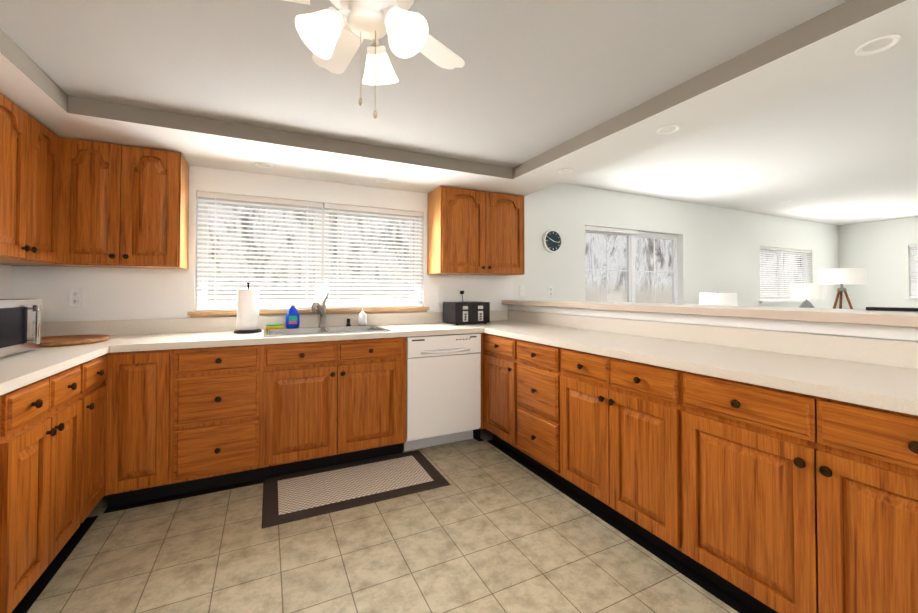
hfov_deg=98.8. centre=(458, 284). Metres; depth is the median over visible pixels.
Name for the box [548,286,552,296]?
electrical outlet
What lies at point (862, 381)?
countertop
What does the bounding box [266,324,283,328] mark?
sponge
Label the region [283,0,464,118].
ceiling fan
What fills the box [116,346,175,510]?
base cabinet
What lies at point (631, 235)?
sliding window
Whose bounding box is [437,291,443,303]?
light switch
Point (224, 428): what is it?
base cabinet
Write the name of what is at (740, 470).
base cabinet
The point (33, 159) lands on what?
upper cabinet
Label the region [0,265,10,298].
wall
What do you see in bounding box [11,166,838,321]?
wall
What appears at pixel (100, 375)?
base cabinet
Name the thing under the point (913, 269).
living room window
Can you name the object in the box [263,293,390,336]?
sink
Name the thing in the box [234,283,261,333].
paper towel
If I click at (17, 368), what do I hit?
countertop
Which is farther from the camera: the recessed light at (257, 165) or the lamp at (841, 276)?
the lamp at (841, 276)
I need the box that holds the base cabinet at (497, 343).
[488,334,507,454]
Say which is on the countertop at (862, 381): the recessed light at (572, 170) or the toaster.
the toaster
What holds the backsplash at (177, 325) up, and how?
attached to the wall at (718, 249)
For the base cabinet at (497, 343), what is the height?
0.870 m
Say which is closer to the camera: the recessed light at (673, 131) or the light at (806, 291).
the recessed light at (673, 131)
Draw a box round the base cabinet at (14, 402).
[0,382,27,612]
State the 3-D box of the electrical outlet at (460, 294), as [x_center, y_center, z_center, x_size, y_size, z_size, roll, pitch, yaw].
[0.010,0.101,3.760,0.053,0.105,0.043,0,-1,-26]
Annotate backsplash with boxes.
[41,310,507,336]
[508,310,917,369]
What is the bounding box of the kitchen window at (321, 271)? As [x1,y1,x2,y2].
[187,191,428,317]
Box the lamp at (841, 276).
[818,268,865,308]
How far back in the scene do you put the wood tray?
2.24 m
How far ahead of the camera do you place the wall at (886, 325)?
1.97 m
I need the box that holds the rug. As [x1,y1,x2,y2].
[262,450,449,528]
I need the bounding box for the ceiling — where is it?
[0,0,917,225]
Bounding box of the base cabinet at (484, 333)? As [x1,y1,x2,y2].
[444,330,487,441]
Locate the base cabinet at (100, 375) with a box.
[76,350,119,545]
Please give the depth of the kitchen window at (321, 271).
3.23 m
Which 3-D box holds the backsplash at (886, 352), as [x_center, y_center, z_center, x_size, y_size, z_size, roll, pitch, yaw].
[1.419,0.279,2.113,0.020,0.100,4.212,0,-1,-26]
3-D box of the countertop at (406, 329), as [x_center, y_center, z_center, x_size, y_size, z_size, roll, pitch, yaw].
[-0.986,0.362,2.919,2.314,0.038,0.646,0,-1,-26]
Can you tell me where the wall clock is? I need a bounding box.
[543,230,561,252]
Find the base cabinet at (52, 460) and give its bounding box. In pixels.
[24,362,79,612]
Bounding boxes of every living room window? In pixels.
[759,246,816,303]
[905,244,917,299]
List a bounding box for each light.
[254,162,271,167]
[558,168,573,173]
[657,125,679,133]
[790,283,823,307]
[855,35,900,55]
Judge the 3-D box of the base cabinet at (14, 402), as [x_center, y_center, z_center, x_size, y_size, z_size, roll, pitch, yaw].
[-1.673,0.785,0.943,0.635,0.870,0.598,0,-1,-26]
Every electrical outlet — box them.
[70,289,84,306]
[458,289,463,300]
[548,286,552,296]
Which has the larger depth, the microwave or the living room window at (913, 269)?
the living room window at (913, 269)
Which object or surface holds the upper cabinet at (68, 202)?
attached to the wall at (718, 249)
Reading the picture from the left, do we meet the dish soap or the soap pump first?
the dish soap
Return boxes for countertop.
[0,334,135,389]
[108,322,483,349]
[460,318,917,409]
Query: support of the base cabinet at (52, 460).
on the floor
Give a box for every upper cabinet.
[0,93,67,264]
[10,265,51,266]
[52,138,188,268]
[427,186,524,275]
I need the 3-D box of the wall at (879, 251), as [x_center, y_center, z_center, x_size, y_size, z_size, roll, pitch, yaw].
[8.372,-0.021,4.417,0.150,2.600,6.224,0,-1,-26]
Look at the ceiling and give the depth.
2.00 m
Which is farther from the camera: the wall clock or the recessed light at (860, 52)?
the wall clock
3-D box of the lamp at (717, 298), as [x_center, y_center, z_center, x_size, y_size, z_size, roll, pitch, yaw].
[2.939,0.407,4.463,0.380,0.642,0.380,0,-1,-26]
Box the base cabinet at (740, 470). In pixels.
[660,366,917,612]
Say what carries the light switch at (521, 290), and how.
attached to the wall at (718, 249)
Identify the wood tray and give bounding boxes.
[41,334,109,346]
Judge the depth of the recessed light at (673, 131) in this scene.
2.21 m
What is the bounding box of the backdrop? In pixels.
[208,204,917,303]
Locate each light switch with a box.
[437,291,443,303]
[519,285,524,296]
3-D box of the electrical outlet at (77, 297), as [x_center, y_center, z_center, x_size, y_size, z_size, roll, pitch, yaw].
[-2.483,0.087,2.558,0.072,0.118,0.008,0,-1,-26]
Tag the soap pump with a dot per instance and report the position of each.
(362, 318)
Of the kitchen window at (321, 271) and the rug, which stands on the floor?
the rug
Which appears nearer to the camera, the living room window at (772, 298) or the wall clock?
the wall clock
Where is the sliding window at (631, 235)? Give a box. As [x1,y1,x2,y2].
[585,226,677,303]
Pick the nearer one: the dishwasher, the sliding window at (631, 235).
the dishwasher
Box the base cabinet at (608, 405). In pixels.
[556,346,659,558]
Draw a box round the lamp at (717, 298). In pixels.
[699,292,737,305]
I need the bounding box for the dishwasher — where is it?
[404,333,480,450]
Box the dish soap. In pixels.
[286,301,299,327]
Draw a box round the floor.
[27,429,738,612]
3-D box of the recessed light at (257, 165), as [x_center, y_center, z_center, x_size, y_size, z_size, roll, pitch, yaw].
[-1.403,-0.858,2.825,0.116,0.010,0.116,0,-1,-26]
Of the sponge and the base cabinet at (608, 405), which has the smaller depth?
the base cabinet at (608, 405)
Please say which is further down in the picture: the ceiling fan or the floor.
the floor
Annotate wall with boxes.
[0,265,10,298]
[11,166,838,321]
[502,299,917,341]
[838,217,917,309]
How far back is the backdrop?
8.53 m
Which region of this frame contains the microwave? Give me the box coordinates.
[0,299,41,357]
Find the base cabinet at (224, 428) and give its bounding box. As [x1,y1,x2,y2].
[172,337,275,499]
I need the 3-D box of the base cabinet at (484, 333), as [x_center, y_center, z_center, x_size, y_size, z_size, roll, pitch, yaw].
[0.346,0.829,3.539,0.675,0.870,0.684,0,-1,-26]
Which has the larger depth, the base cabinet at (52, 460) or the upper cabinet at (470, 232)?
the upper cabinet at (470, 232)
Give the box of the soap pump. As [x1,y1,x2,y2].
[358,306,366,325]
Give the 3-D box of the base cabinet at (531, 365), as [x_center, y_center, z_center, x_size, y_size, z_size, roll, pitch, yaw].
[0.781,0.814,2.685,0.645,0.870,0.595,0,-1,-26]
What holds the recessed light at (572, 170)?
in the ceiling
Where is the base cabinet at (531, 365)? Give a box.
[508,338,555,487]
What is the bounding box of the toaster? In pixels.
[443,301,489,324]
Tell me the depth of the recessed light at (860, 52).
1.45 m

